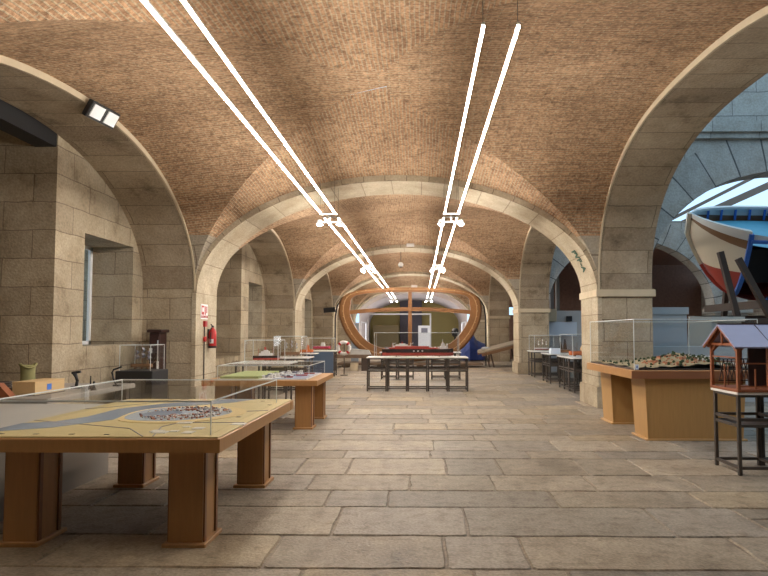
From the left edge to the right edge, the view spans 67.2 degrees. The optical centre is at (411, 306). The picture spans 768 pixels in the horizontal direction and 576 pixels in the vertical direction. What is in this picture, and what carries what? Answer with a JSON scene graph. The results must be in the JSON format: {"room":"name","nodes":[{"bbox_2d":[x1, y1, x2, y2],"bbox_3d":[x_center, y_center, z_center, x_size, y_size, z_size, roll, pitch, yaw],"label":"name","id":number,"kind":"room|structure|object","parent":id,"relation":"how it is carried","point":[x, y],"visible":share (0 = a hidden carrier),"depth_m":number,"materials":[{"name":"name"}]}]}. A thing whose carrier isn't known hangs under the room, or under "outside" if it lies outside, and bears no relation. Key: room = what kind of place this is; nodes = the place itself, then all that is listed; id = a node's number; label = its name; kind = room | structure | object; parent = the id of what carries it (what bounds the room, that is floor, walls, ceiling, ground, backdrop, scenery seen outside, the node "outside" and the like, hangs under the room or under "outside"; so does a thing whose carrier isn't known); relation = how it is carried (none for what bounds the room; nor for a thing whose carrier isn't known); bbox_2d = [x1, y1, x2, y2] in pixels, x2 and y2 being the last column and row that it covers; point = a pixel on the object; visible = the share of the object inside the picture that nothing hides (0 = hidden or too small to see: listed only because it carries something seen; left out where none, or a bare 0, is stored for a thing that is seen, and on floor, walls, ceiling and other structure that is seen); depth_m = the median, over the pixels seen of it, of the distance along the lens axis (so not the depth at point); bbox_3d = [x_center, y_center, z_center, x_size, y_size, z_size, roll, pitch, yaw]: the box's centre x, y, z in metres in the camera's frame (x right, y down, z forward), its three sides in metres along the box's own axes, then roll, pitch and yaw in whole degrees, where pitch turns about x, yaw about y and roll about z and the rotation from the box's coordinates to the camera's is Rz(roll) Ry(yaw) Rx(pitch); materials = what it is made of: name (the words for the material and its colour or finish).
{"room":"museum","nodes":[
{"label":"museum","id":0,"kind":"room"},
{"bbox_2d":[0,130,337,403],"bbox_3d":[-7.115,-0.504,21.972,3.600,6.000,55.650,0,-3,1],"label":"wall","id":1,"kind":"structure","parent":0,"point":[54,204],"depth_m":9.41,"materials":[{"name":"stone"}]},
{"bbox_2d":[0,99,56,146],"bbox_3d":[-5.714,-2.889,6.698,0.330,0.620,4.560,0,-3,1],"label":"screen housing","id":2,"kind":"object","parent":1,"relation":"attached to","point":[15,122],"visible":0.6,"depth_m":8.34,"materials":[{"name":"black paint"}]},
{"bbox_2d":[82,245,92,344],"bbox_3d":[-6.300,-0.245,10.471,0.050,1.900,1.640,0,-3,1],"label":"window","id":3,"kind":"structure","parent":1,"relation":"in","point":[90,249],"depth_m":11.23,"materials":[{"name":"white"}]},
{"bbox_2d":[0,55,353,398],"bbox_3d":[-4.856,-0.859,16.345,1.075,6.200,49.580,0,-3,1],"label":"arches","id":4,"kind":"structure","parent":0,"point":[153,213],"depth_m":11.38,"materials":[{"name":"stone"}]},
{"bbox_2d":[81,99,119,128],"bbox_3d":[-4.353,-2.691,8.094,0.200,0.246,0.540,0,-3,11],"label":"emergency light","id":5,"kind":"object","parent":4,"relation":"attached to","point":[93,110],"visible":1,"depth_m":8.01,"materials":[{"name":"black paint"}]},
{"bbox_2d":[201,304,207,318],"bbox_3d":[-4.348,0.114,12.089,0.014,0.310,0.380,0,-3,1],"label":"sign","id":6,"kind":"object","parent":4,"relation":"attached to","point":[204,308],"visible":1,"depth_m":12.09,"materials":[{"name":"white paper"}]},
{"bbox_2d":[208,324,216,347],"bbox_3d":[-4.258,0.637,12.320,0.172,0.506,0.182,2,-4,-44],"label":"fire extinguisher","id":7,"kind":"object","parent":4,"relation":"attached to","point":[212,334],"visible":1,"depth_m":12.26,"materials":[{"name":"red"}]},
{"bbox_2d":[232,194,529,298],"bbox_3d":[-0.250,-1.474,16.899,8.190,2.758,8.140,0,-3,1],"label":"ceiling","id":8,"kind":"structure","parent":0,"point":[496,238],"depth_m":18.94,"materials":[{"name":"brick"}]},
{"bbox_2d":[324,218,363,264],"bbox_3d":[-1.737,-1.946,16.106,0.024,0.670,8.530,0,-3,1],"label":"linear light","id":9,"kind":"object","parent":8,"relation":"hanging from","point":[326,219],"visible":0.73,"depth_m":14.62,"materials":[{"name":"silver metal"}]},
{"bbox_2d":[338,188,371,264],"bbox_3d":[-1.457,-1.947,16.102,0.024,0.670,8.530,0,-3,1],"label":"linear light","id":10,"kind":"object","parent":8,"relation":"hanging from","point":[345,227],"visible":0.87,"depth_m":14.25,"materials":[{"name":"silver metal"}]},
{"bbox_2d":[338,218,371,264],"bbox_3d":[-1.457,-1.623,16.087,0.016,0.022,8.530,0,-3,1],"label":"diffuser","id":11,"kind":"object","parent":10,"relation":"attached to","point":[345,227],"depth_m":14.93,"materials":[{"name":"white plastic"}]},
{"bbox_2d":[0,0,767,274],"bbox_3d":[-0.380,-1.894,7.640,8.190,2.758,8.140,0,-3,1],"label":"ceiling","id":12,"kind":"structure","parent":0,"point":[580,76],"depth_m":8.05,"materials":[{"name":"brick"}]},
{"bbox_2d":[141,0,320,213],"bbox_3d":[-1.867,-2.369,6.806,0.024,0.670,9.250,0,-3,1],"label":"linear light","id":13,"kind":"object","parent":12,"relation":"hanging from","point":[147,3],"visible":1,"depth_m":5.49,"materials":[{"name":"silver metal"}]},
{"bbox_2d":[316,213,342,225],"bbox_3d":[-1.659,-1.729,11.615,0.539,0.221,0.340,0,-3,1],"label":"cluster","id":14,"kind":"object","parent":13,"relation":"attached to","point":[320,222],"visible":1,"depth_m":11.60,"materials":[{"name":"silver metal"}]},
{"bbox_2d":[181,0,335,213],"bbox_3d":[-1.587,-2.369,6.802,0.024,0.670,9.250,0,-3,1],"label":"linear light","id":15,"kind":"object","parent":12,"relation":"hanging from","point":[186,3],"visible":1,"depth_m":5.47,"materials":[{"name":"silver metal"}]},
{"bbox_2d":[444,0,484,213],"bbox_3d":[0.599,-2.318,7.921,0.024,0.670,6.950,0,-3,1],"label":"linear light","id":16,"kind":"object","parent":12,"relation":"hanging from","point":[483,23],"visible":1,"depth_m":5.66,"materials":[{"name":"silver metal"}]},
{"bbox_2d":[438,213,463,225],"bbox_3d":[0.785,-1.731,11.581,0.539,0.221,0.340,0,-3,1],"label":"cluster","id":17,"kind":"object","parent":16,"relation":"attached to","point":[441,222],"visible":1,"depth_m":11.56,"materials":[{"name":"silver metal"}]},
{"bbox_2d":[458,0,519,213],"bbox_3d":[0.869,-2.318,7.917,0.024,0.670,6.950,0,-3,1],"label":"linear light","id":18,"kind":"object","parent":12,"relation":"hanging from","point":[517,27],"visible":1,"depth_m":5.81,"materials":[{"name":"silver metal"}]},
{"bbox_2d":[0,351,767,575],"bbox_3d":[3.940,2.620,21.350,25.720,0.302,57.000,0,-3,1],"label":"floor","id":19,"kind":"structure","parent":0,"point":[511,474],"depth_m":5.13,"materials":[{"name":"beige stone"}]},
{"bbox_2d":[0,404,108,521],"bbox_3d":[-3.877,1.372,5.198,1.280,0.730,2.040,0,-3,1],"label":"plinth","id":20,"kind":"object","parent":19,"relation":"on","point":[79,469],"visible":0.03,"depth_m":5.63,"materials":[{"name":"grey"}]},
{"bbox_2d":[0,383,134,403],"bbox_3d":[-4.714,1.440,7.239,1.530,0.780,1.940,0,-3,1],"label":"workbench","id":21,"kind":"object","parent":19,"relation":"on","point":[69,394],"visible":0.33,"depth_m":7.05,"materials":[{"name":"beige wood"}]},
{"bbox_2d":[0,383,15,397],"bbox_3d":[-4.511,0.930,6.378,0.240,0.160,0.100,0,-3,1],"label":"red brown offcut","id":22,"kind":"object","parent":21,"relation":"on","point":[5,391],"visible":1,"depth_m":6.35,"materials":[{"name":"brown wood"}]},
{"bbox_2d":[19,363,37,380],"bbox_3d":[-4.917,0.891,7.387,0.208,0.331,0.208,0,-3,1],"label":"bucket","id":23,"kind":"object","parent":21,"relation":"on","point":[27,372],"visible":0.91,"depth_m":7.32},
{"bbox_2d":[12,378,65,395],"bbox_3d":[-4.395,0.950,6.806,0.280,0.160,0.560,0,-3,1],"label":"box","id":24,"kind":"object","parent":21,"relation":"on","point":[43,384],"visible":0.9,"depth_m":6.61,"materials":[{"name":"cardboard"}]},
{"bbox_2d":[115,369,167,400],"bbox_3d":[-4.903,1.567,10.484,0.660,0.820,0.650,0,-3,1],"label":"plinth","id":25,"kind":"object","parent":19,"relation":"on","point":[144,389],"visible":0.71,"depth_m":10.18,"materials":[{"name":"black paint"}]},
{"bbox_2d":[119,344,164,370],"bbox_3d":[-4.908,0.927,10.513,0.558,0.458,0.558,0,-3,1],"label":"case","id":26,"kind":"object","parent":25,"relation":"on","point":[129,344],"visible":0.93,"depth_m":10.66,"materials":[{"name":"white"}]},
{"bbox_2d":[131,344,156,368],"bbox_3d":[-4.868,0.912,10.492,0.451,0.450,0.171,0,-3,-5],"label":"model","id":27,"kind":"object","parent":25,"relation":"on","point":[147,365],"visible":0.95,"depth_m":10.45},
{"bbox_2d":[0,400,292,547],"bbox_3d":[-2.160,1.336,5.000,1.768,0.784,2.258,0,-3,1],"label":"display table","id":28,"kind":"object","parent":19,"relation":"on","point":[33,466],"visible":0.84,"depth_m":4.08,"materials":[{"name":"brown wood"}]},
{"bbox_2d":[0,399,290,438],"bbox_3d":[-2.148,0.928,5.014,1.752,0.033,2.210,0,-3,1],"label":"model","id":29,"kind":"object","parent":28,"relation":"on","point":[174,420],"visible":0.94,"depth_m":4.57},
{"bbox_2d":[0,379,276,434],"bbox_3d":[-2.151,0.809,4.891,1.567,0.233,1.822,0,-3,1],"label":"case","id":30,"kind":"object","parent":29,"relation":"on","point":[1,400],"visible":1,"depth_m":4.24,"materials":[{"name":"clear"}]},
{"bbox_2d":[147,329,168,368],"bbox_3d":[-4.972,1.233,11.276,0.280,1.560,0.380,0,-3,1],"label":"cabinet","id":31,"kind":"object","parent":19,"relation":"on","point":[155,334],"visible":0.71,"depth_m":11.14,"materials":[{"name":"brown wood"}]},
{"bbox_2d":[235,366,265,398],"bbox_3d":[-3.362,1.625,12.027,0.510,0.845,0.510,0,-3,1],"label":"stand","id":32,"kind":"object","parent":19,"relation":"on","point":[235,366],"visible":0.16,"depth_m":11.79,"materials":[{"name":"brown metal"}]},
{"bbox_2d":[233,361,297,364],"bbox_3d":[-3.079,1.197,12.202,1.140,0.025,0.900,0,-3,1],"label":"board","id":33,"kind":"object","parent":32,"relation":"on","point":[248,362],"visible":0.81,"depth_m":11.77,"materials":[{"name":"white laminate"}]},
{"bbox_2d":[253,347,279,360],"bbox_3d":[-3.079,1.012,12.211,0.550,0.302,0.120,0,-3,-5],"label":"model","id":34,"kind":"object","parent":33,"relation":"on","point":[266,355],"visible":1,"depth_m":12.16},
{"bbox_2d":[201,373,332,429],"bbox_3d":[-2.330,1.557,9.648,1.778,0.764,1.658,0,-3,1],"label":"display table","id":35,"kind":"object","parent":19,"relation":"on","point":[310,394],"visible":0.61,"depth_m":8.99,"materials":[{"name":"brown wood"}]},
{"bbox_2d":[220,370,321,379],"bbox_3d":[-2.315,1.140,9.671,1.380,0.070,1.400,0,-3,1],"label":"model","id":36,"kind":"object","parent":35,"relation":"on","point":[284,375],"visible":1,"depth_m":9.32},
{"bbox_2d":[217,361,324,378],"bbox_3d":[-2.295,1.055,9.680,1.427,0.209,1.477,0,-3,1],"label":"case","id":37,"kind":"object","parent":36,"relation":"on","point":[241,361],"visible":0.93,"depth_m":8.95,"materials":[{"name":"white"}]},
{"bbox_2d":[262,364,291,399],"bbox_3d":[-2.802,1.624,12.019,0.510,0.845,0.510,0,-3,1],"label":"stand","id":38,"kind":"object","parent":19,"relation":"on","point":[289,364],"visible":0.23,"depth_m":12.02,"materials":[{"name":"brown metal"}]},
{"bbox_2d":[265,359,289,392],"bbox_3d":[-3.425,1.745,14.675,0.510,0.845,0.510,0,-3,1],"label":"stand","id":39,"kind":"object","parent":19,"relation":"on","point":[271,368],"visible":0.25,"depth_m":14.58,"materials":[{"name":"brown metal"}]},
{"bbox_2d":[280,356,313,358],"bbox_3d":[-3.152,1.317,14.851,1.120,0.025,0.900,0,-3,1],"label":"board","id":40,"kind":"object","parent":39,"relation":"on","point":[281,357],"visible":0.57,"depth_m":14.55,"materials":[{"name":"white laminate"}]},
{"bbox_2d":[281,339,302,355],"bbox_3d":[-3.078,1.048,14.864,0.569,0.470,0.171,0,-3,-2],"label":"model","id":41,"kind":"object","parent":40,"relation":"on","point":[285,353],"visible":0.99,"depth_m":14.82},
{"bbox_2d":[286,358,309,392],"bbox_3d":[-2.885,1.745,14.668,0.510,0.845,0.510,0,-3,1],"label":"stand","id":42,"kind":"object","parent":19,"relation":"on","point":[305,370],"visible":0.43,"depth_m":14.44,"materials":[{"name":"brown metal"}]},
{"bbox_2d":[305,352,332,372],"bbox_3d":[-3.151,1.977,19.616,0.950,0.830,0.080,0,-3,1],"label":"panel","id":43,"kind":"object","parent":19,"relation":"on","point":[327,357],"visible":0.76,"depth_m":19.58,"materials":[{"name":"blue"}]},
{"bbox_2d":[323,298,341,353],"bbox_3d":[-3.420,1.030,26.281,1.226,3.325,0.100,0,-3,1],"label":"bracket","id":44,"kind":"object","parent":19,"relation":"on","point":[331,309],"visible":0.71,"depth_m":26.27,"materials":[{"name":"black paint"}]},
{"bbox_2d":[341,340,346,375],"bbox_3d":[-2.377,1.796,20.254,0.280,1.250,0.281,0,-3,1],"label":"post","id":45,"kind":"object","parent":19,"relation":"on","point":[344,374],"visible":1,"depth_m":20.23,"materials":[{"name":"brown metal"}]},
{"bbox_2d":[336,341,350,354],"bbox_3d":[-2.378,1.455,20.140,0.524,0.519,0.130,0,-3,1],"label":"life ring","id":46,"kind":"object","parent":45,"relation":"hanging from","point":[340,343],"visible":1,"depth_m":20.09,"materials":[{"name":"white"}]},
{"bbox_2d":[333,354,371,370],"bbox_3d":[-2.481,2.217,22.810,1.800,0.640,0.500,0,-3,1],"label":"bench","id":47,"kind":"object","parent":19,"relation":"on","point":[362,356],"visible":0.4,"depth_m":22.59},
{"bbox_2d":[350,349,370,353],"bbox_3d":[-2.031,1.786,22.798,0.800,0.220,0.350,0,-3,1],"label":"stone fragment","id":48,"kind":"object","parent":47,"relation":"on","point":[353,351],"visible":0.93,"depth_m":22.65,"materials":[{"name":"stone"}]},
{"bbox_2d":[367,358,386,390],"bbox_3d":[-0.895,1.759,14.980,0.510,0.845,0.510,0,-3,1],"label":"stand","id":49,"kind":"object","parent":19,"relation":"on","point":[369,369],"visible":0.77,"depth_m":14.74,"materials":[{"name":"brown metal"}]},
{"bbox_2d":[373,325,398,347],"bbox_3d":[-2.156,2.624,47.865,2.150,2.100,0.200,0,-3,1],"label":"screen","id":50,"kind":"object","parent":19,"relation":"on","point":[387,335],"visible":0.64,"depth_m":47.77,"materials":[{"name":"brown"}]},
{"bbox_2d":[381,353,396,378],"bbox_3d":[-0.737,1.930,18.744,0.510,0.845,0.510,0,-3,1],"label":"stand","id":51,"kind":"object","parent":19,"relation":"on","point":[382,360],"visible":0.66,"depth_m":18.50,"materials":[{"name":"brown metal"}]},
{"bbox_2d":[387,358,406,390],"bbox_3d":[-0.375,1.758,14.972,0.510,0.845,0.510,0,-3,1],"label":"stand","id":52,"kind":"object","parent":19,"relation":"on","point":[389,369],"visible":0.73,"depth_m":14.73,"materials":[{"name":"brown metal"}]},
{"bbox_2d":[367,313,430,346],"bbox_3d":[-1.031,2.090,46.472,5.160,3.040,0.120,0,-3,1],"label":"frame","id":53,"kind":"object","parent":19,"relation":"on","point":[371,313],"visible":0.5,"depth_m":46.46,"materials":[{"name":"white laminate"}]},
{"bbox_2d":[398,359,413,378],"bbox_3d":[-0.198,1.929,18.736,0.510,0.845,0.510,0,-3,1],"label":"stand","id":54,"kind":"object","parent":19,"relation":"on","point":[399,361],"visible":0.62,"depth_m":18.49,"materials":[{"name":"brown metal"}]},
{"bbox_2d":[337,361,482,367],"bbox_3d":[-0.069,2.557,25.389,6.250,0.195,1.450,0,-3,1],"label":"platform","id":55,"kind":"object","parent":19,"relation":"on","point":[347,363],"visible":0.66,"depth_m":24.71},
{"bbox_2d":[339,287,481,361],"bbox_3d":[-0.082,0.802,25.619,6.368,3.302,0.590,0,-3,1],"label":"frame","id":56,"kind":"object","parent":55,"relation":"on","point":[475,311],"visible":0.91,"depth_m":25.40,"materials":[{"name":"brown wood"}]},
{"bbox_2d":[400,300,421,345],"bbox_3d":[-0.092,1.437,49.282,1.880,4.600,0.380,0,-3,1],"label":"slab","id":57,"kind":"object","parent":19,"relation":"on","point":[416,319],"visible":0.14,"depth_m":49.09,"materials":[{"name":"grey stone"}]},
{"bbox_2d":[407,358,427,390],"bbox_3d":[0.145,1.758,14.965,0.510,0.845,0.510,0,-3,1],"label":"stand","id":58,"kind":"object","parent":19,"relation":"on","point":[409,369],"visible":0.82,"depth_m":14.72,"materials":[{"name":"brown metal"}]},
{"bbox_2d":[418,326,429,346],"bbox_3d":[0.971,2.557,45.842,0.940,2.050,0.060,0,-3,1],"label":"notice board","id":59,"kind":"object","parent":19,"relation":"on","point":[423,331],"visible":0.82,"depth_m":45.83,"materials":[{"name":"white paper"}]},
{"bbox_2d":[428,358,447,390],"bbox_3d":[0.665,1.758,14.958,0.510,0.845,0.510,0,-3,1],"label":"stand","id":60,"kind":"object","parent":19,"relation":"on","point":[430,369],"visible":0.84,"depth_m":14.72,"materials":[{"name":"brown metal"}]},
{"bbox_2d":[431,359,444,378],"bbox_3d":[0.882,1.929,18.721,0.510,0.845,0.510,0,-3,1],"label":"stand","id":61,"kind":"object","parent":19,"relation":"on","point":[432,360],"visible":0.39,"depth_m":18.48,"materials":[{"name":"brown metal"}]},
{"bbox_2d":[444,353,460,378],"bbox_3d":[1.302,1.929,18.715,0.510,0.845,0.510,0,-3,1],"label":"stand","id":62,"kind":"object","parent":19,"relation":"on","point":[458,360],"visible":0.77,"depth_m":18.47,"materials":[{"name":"brown metal"}]},
{"bbox_2d":[448,358,467,391],"bbox_3d":[1.185,1.758,14.951,0.510,0.845,0.510,0,-3,1],"label":"stand","id":63,"kind":"object","parent":19,"relation":"on","point":[450,369],"visible":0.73,"depth_m":14.71,"materials":[{"name":"brown metal"}]},
{"bbox_2d":[366,356,467,357],"bbox_3d":[0.141,1.329,15.105,2.600,0.025,0.820,0,-3,1],"label":"board","id":64,"kind":"object","parent":63,"relation":"on","point":[368,356],"visible":0.95,"depth_m":14.71,"materials":[{"name":"white laminate"}]},
{"bbox_2d":[382,339,452,356],"bbox_3d":[0.151,1.089,15.095,1.860,0.450,0.302,0,-3,1],"label":"model","id":65,"kind":"object","parent":64,"relation":"on","point":[410,350],"visible":1,"depth_m":14.96},
{"bbox_2d":[460,335,484,359],"bbox_3d":[3.235,2.113,31.094,1.400,1.500,1.980,0,-3,1],"label":"tent","id":66,"kind":"object","parent":19,"relation":"on","point":[470,350],"visible":0.59,"depth_m":30.28,"materials":[{"name":"fabric"}]},
{"bbox_2d":[477,296,486,365],"bbox_3d":[3.018,1.026,26.191,0.716,3.325,0.080,0,-3,1],"label":"bracket","id":67,"kind":"object","parent":19,"relation":"on","point":[477,296],"visible":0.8,"depth_m":26.14,"materials":[{"name":"black paint"}]},
{"bbox_2d":[477,341,513,366],"bbox_3d":[3.980,2.066,25.880,1.995,1.240,1.900,0,-3,1],"label":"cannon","id":68,"kind":"object","parent":19,"relation":"on","point":[501,347],"visible":0.73,"depth_m":24.98,"materials":[{"name":"brown wood"}]},
{"bbox_2d":[531,352,549,376],"bbox_3d":[4.344,1.966,19.542,0.510,0.845,0.510,0,-3,1],"label":"stand","id":69,"kind":"object","parent":19,"relation":"on","point":[534,359],"visible":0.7,"depth_m":19.32,"materials":[{"name":"brown metal"}]},
{"bbox_2d":[549,284,553,308],"bbox_3d":[5.678,-0.086,23.451,0.280,5.300,0.280,0,-3,1],"label":"steel post","id":70,"kind":"object","parent":19,"relation":"on","point":[551,298],"visible":0.14,"depth_m":23.39,"materials":[{"name":"grey"}]},
{"bbox_2d":[542,354,561,380],"bbox_3d":[4.319,1.883,17.724,0.510,0.845,0.510,0,-3,1],"label":"stand","id":71,"kind":"object","parent":19,"relation":"on","point":[543,362],"visible":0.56,"depth_m":17.93,"materials":[{"name":"brown metal"}]},
{"bbox_2d":[546,354,567,383],"bbox_3d":[4.311,1.859,17.195,0.510,0.845,0.510,0,-3,1],"label":"stand","id":72,"kind":"object","parent":19,"relation":"on","point":[550,362],"visible":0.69,"depth_m":17.15,"materials":[{"name":"brown metal"}]},
{"bbox_2d":[555,275,559,310],"bbox_3d":[6.298,-0.019,24.941,0.280,5.300,0.280,0,-3,1],"label":"steel post","id":73,"kind":"object","parent":19,"relation":"on","point":[557,291],"visible":0.14,"depth_m":24.89,"materials":[{"name":"grey"}]},
{"bbox_2d":[549,311,581,371],"bbox_3d":[6.536,1.339,22.223,2.750,2.340,0.100,0,-3,1],"label":"wall","id":74,"kind":"structure","parent":19,"relation":"on","point":[561,315],"depth_m":22.19,"materials":[{"name":"grey"}]},
{"bbox_2d":[549,322,576,335],"bbox_3d":[5.780,0.877,22.175,1.100,0.540,0.061,0,-3,1],"label":"display board","id":75,"kind":"object","parent":74,"relation":"attached to","point":[555,328],"visible":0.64,"depth_m":22.14,"materials":[{"name":"blue"}]},
{"bbox_2d":[549,309,556,320],"bbox_3d":[5.349,0.339,22.115,0.360,0.470,0.200,0,-3,1],"label":"stone slab","id":76,"kind":"object","parent":75,"relation":"on","point":[553,314],"visible":0.55,"depth_m":22.02,"materials":[{"name":"stone"}]},
{"bbox_2d":[559,357,581,388],"bbox_3d":[4.289,1.787,15.607,0.510,0.845,0.510,0,-3,1],"label":"stand","id":77,"kind":"object","parent":19,"relation":"on","point":[576,365],"visible":0.49,"depth_m":15.80,"materials":[{"name":"brown metal"}]},
{"bbox_2d":[563,357,581,390],"bbox_3d":[4.282,1.763,15.077,0.510,0.845,0.510,0,-3,1],"label":"stand","id":78,"kind":"object","parent":19,"relation":"on","point":[567,369],"visible":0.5,"depth_m":15.28,"materials":[{"name":"brown metal"}]},
{"bbox_2d":[569,358,581,392],"bbox_3d":[4.274,1.739,14.548,0.510,0.845,0.510,0,-3,1],"label":"stand","id":79,"kind":"object","parent":19,"relation":"on","point":[574,370],"visible":0.51,"depth_m":14.51,"materials":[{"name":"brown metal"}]},
{"bbox_2d":[587,362,747,440],"bbox_3d":[3.967,1.423,9.027,1.824,0.975,2.166,0,-3,1],"label":"display table","id":80,"kind":"object","parent":19,"relation":"on","point":[662,405],"visible":0.88,"depth_m":8.05,"materials":[{"name":"brown wood"}]},
{"bbox_2d":[591,351,747,369],"bbox_3d":[3.967,0.816,9.058,1.720,0.240,2.040,0,-3,1],"label":"model","id":81,"kind":"object","parent":80,"relation":"on","point":[673,361],"visible":0.85,"depth_m":8.43},
{"bbox_2d":[590,319,757,369],"bbox_3d":[3.970,0.579,9.069,1.723,0.713,2.068,0,-3,1],"label":"case","id":82,"kind":"object","parent":80,"relation":"on","point":[624,319],"visible":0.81,"depth_m":8.06,"materials":[{"name":"white"}]},
{"bbox_2d":[652,307,688,345],"bbox_3d":[5.722,1.058,12.932,0.840,2.060,0.350,0,-3,1],"label":"tall cabinet","id":83,"kind":"object","parent":19,"relation":"on","point":[665,332],"visible":0.43,"depth_m":12.81,"materials":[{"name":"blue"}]},
{"bbox_2d":[688,316,711,345],"bbox_3d":[6.454,1.160,12.972,0.582,1.882,0.080,0,-3,1],"label":"leaning board","id":84,"kind":"object","parent":19,"relation":"on","point":[699,332],"visible":0.36,"depth_m":12.96,"materials":[{"name":"beige"}]},
{"bbox_2d":[653,346,767,401],"bbox_3d":[7.177,1.472,12.587,4.000,1.200,0.080,0,-3,1],"label":"wall","id":85,"kind":"structure","parent":19,"relation":"on","point":[657,350],"depth_m":12.58,"materials":[{"name":"grey"}]},
{"bbox_2d":[712,317,744,330],"bbox_3d":[7.113,1.177,13.362,0.850,1.860,0.700,0,-3,1],"label":"stone pedestal","id":86,"kind":"object","parent":19,"relation":"on","point":[714,322],"visible":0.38,"depth_m":13.10,"materials":[{"name":"stone"}]},
{"bbox_2d":[701,251,767,322],"bbox_3d":[10.437,0.445,15.151,5.683,3.544,4.728,0,-3,1],"label":"cradle","id":87,"kind":"object","parent":19,"relation":"on","point":[729,300],"visible":0.56,"depth_m":14.21,"materials":[{"name":"brown wood"}]},
{"bbox_2d":[684,206,767,300],"bbox_3d":[11.405,-1.495,14.888,8.136,2.787,2.868,0,-3,11],"label":"fishing boat","id":88,"kind":"object","parent":87,"relation":"on","point":[737,231],"visible":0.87,"depth_m":15.28,"materials":[{"name":"white wood"}]},
{"bbox_2d":[713,390,767,475],"bbox_3d":[3.689,1.365,6.314,0.510,0.845,0.510,0,-3,1],"label":"stand","id":89,"kind":"object","parent":19,"relation":"on","point":[758,423],"visible":0.84,"depth_m":6.35,"materials":[{"name":"brown metal"}]},
{"bbox_2d":[711,388,767,394],"bbox_3d":[3.954,0.931,6.330,1.070,0.025,0.560,0,-3,1],"label":"board","id":90,"kind":"object","parent":89,"relation":"on","point":[715,389],"visible":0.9,"depth_m":6.06,"materials":[{"name":"white laminate"}]},
{"bbox_2d":[702,323,767,392],"bbox_3d":[3.949,0.552,6.347,1.160,0.728,0.700,0,-3,1],"label":"model","id":91,"kind":"object","parent":90,"relation":"on","point":[753,337],"visible":1,"depth_m":6.36},
{"bbox_2d":[723,419,767,423],"bbox_3d":[3.689,1.275,6.318,0.475,0.015,0.475,0,-3,1],"label":"crossbar","id":92,"kind":"object","parent":89,"relation":"attached to","point":[727,421],"depth_m":6.29,"materials":[{"name":"metal"}]},
{"bbox_2d":[760,398,767,465],"bbox_3d":[4.209,1.365,6.306,0.510,0.845,0.510,0,-3,1],"label":"stand","id":93,"kind":"object","parent":19,"relation":"on","point":[761,399],"visible":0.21,"depth_m":6.53,"materials":[{"name":"brown metal"}]},
{"bbox_2d":[328,252,490,309],"bbox_3d":[-0.121,-1.053,26.159,8.190,2.758,8.140,0,-3,1],"label":"ceiling","id":94,"kind":"structure","parent":0,"point":[343,277],"depth_m":28.93,"materials":[{"name":"brick"}]},
{"bbox_2d":[352,276,470,309],"bbox_3d":[0.009,-0.633,35.419,8.190,2.758,8.140,0,-3,1],"label":"ceiling","id":95,"kind":"structure","parent":0,"point":[392,282],"depth_m":38.28,"materials":[{"name":"brick"}]},
{"bbox_2d":[359,292,466,350],"bbox_3d":[0.144,0.544,45.044,8.790,6.000,8.960,0,-3,1],"label":"wall","id":96,"kind":"structure","parent":0,"point":[380,301],"depth_m":42.67,"materials":[{"name":"white paint"}]},
{"bbox_2d":[353,286,469,322],"bbox_3d":[0.073,0.216,40.019,8.250,6.200,1.250,0,-3,1],"label":"trim","id":97,"kind":"structure","parent":96,"relation":"attached to","point":[375,294],"depth_m":39.53,"materials":[{"name":"stone"}]},
{"bbox_2d":[370,301,458,346],"bbox_3d":[0.210,1.258,49.746,8.190,5.000,0.500,0,-3,1],"label":"wall","id":98,"kind":"structure","parent":0,"point":[442,323],"depth_m":49.48,"materials":[{"name":"yellow paint"}]},
{"bbox_2d":[509,265,701,358],"bbox_3d":[10.662,0.298,33.025,12.000,5.400,0.300,0,-3,1],"label":"wall","id":99,"kind":"structure","parent":0,"point":[675,285],"depth_m":32.90,"materials":[{"name":"brown paint"}]},
{"bbox_2d":[474,6,767,373],"bbox_3d":[4.338,-0.866,16.212,1.175,6.200,49.670,0,-3,1],"label":"arches","id":100,"kind":"structure","parent":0,"point":[647,164],"depth_m":11.24,"materials":[{"name":"stone"}]},
{"bbox_2d":[190,175,602,407],"bbox_3d":[-0.315,-1.046,12.241,8.250,6.200,1.250,0,-3,1],"label":"stone arch","id":101,"kind":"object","parent":100,"relation":"attached to","point":[215,259],"depth_m":12.01,"materials":[{"name":"stone"}]},
{"bbox_2d":[292,216,521,373],"bbox_3d":[-0.185,-0.625,21.500,8.250,6.200,1.250,0,-3,1],"label":"trim","id":102,"kind":"structure","parent":100,"relation":"attached to","point":[313,278],"depth_m":21.17,"materials":[{"name":"stone"}]},
{"bbox_2d":[332,256,489,355],"bbox_3d":[-0.056,-0.205,30.760,8.250,6.200,1.250,0,-3,1],"label":"trim","id":103,"kind":"structure","parent":100,"relation":"attached to","point":[407,273],"depth_m":30.27,"materials":[{"name":"stone"}]},
{"bbox_2d":[567,248,683,264],"bbox_3d":[10.679,-2.555,30.802,11.900,0.200,18.400,0,-3,1],"label":"ceiling","id":104,"kind":"structure","parent":0,"point":[660,257],"depth_m":30.46,"materials":[{"name":"brick"}]},
{"bbox_2d":[549,221,752,315],"bbox_3d":[11.836,-0.381,21.151,14.820,5.680,0.830,0,-3,1],"label":"wall","id":105,"kind":"structure","parent":0,"point":[673,241],"depth_m":20.96,"materials":[{"name":"grey stone"}]},
{"bbox_2d":[653,73,767,250],"bbox_3d":[11.709,-2.053,12.113,14.820,8.200,0.860,0,-3,1],"label":"wall","id":106,"kind":"structure","parent":0,"point":[732,147],"depth_m":11.96,"materials":[{"name":"grey stone"}]},
{"bbox_2d":[673,179,767,220],"bbox_3d":[10.720,-5.169,18.931,11.590,4.383,12.450,0,-3,1],"label":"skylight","id":107,"kind":"object","parent":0,"point":[763,187],"visible":0.1,"depth_m":22.24,"materials":[{"name":"white"}]},
{"bbox_2d":[701,288,764,315],"bbox_3d":[16.340,-0.186,13.546,0.300,4.600,40.500,0,-3,1],"label":"wall","id":108,"kind":"structure","parent":0,"point":[756,312],"depth_m":28.02,"materials":[{"name":"grey stone"}]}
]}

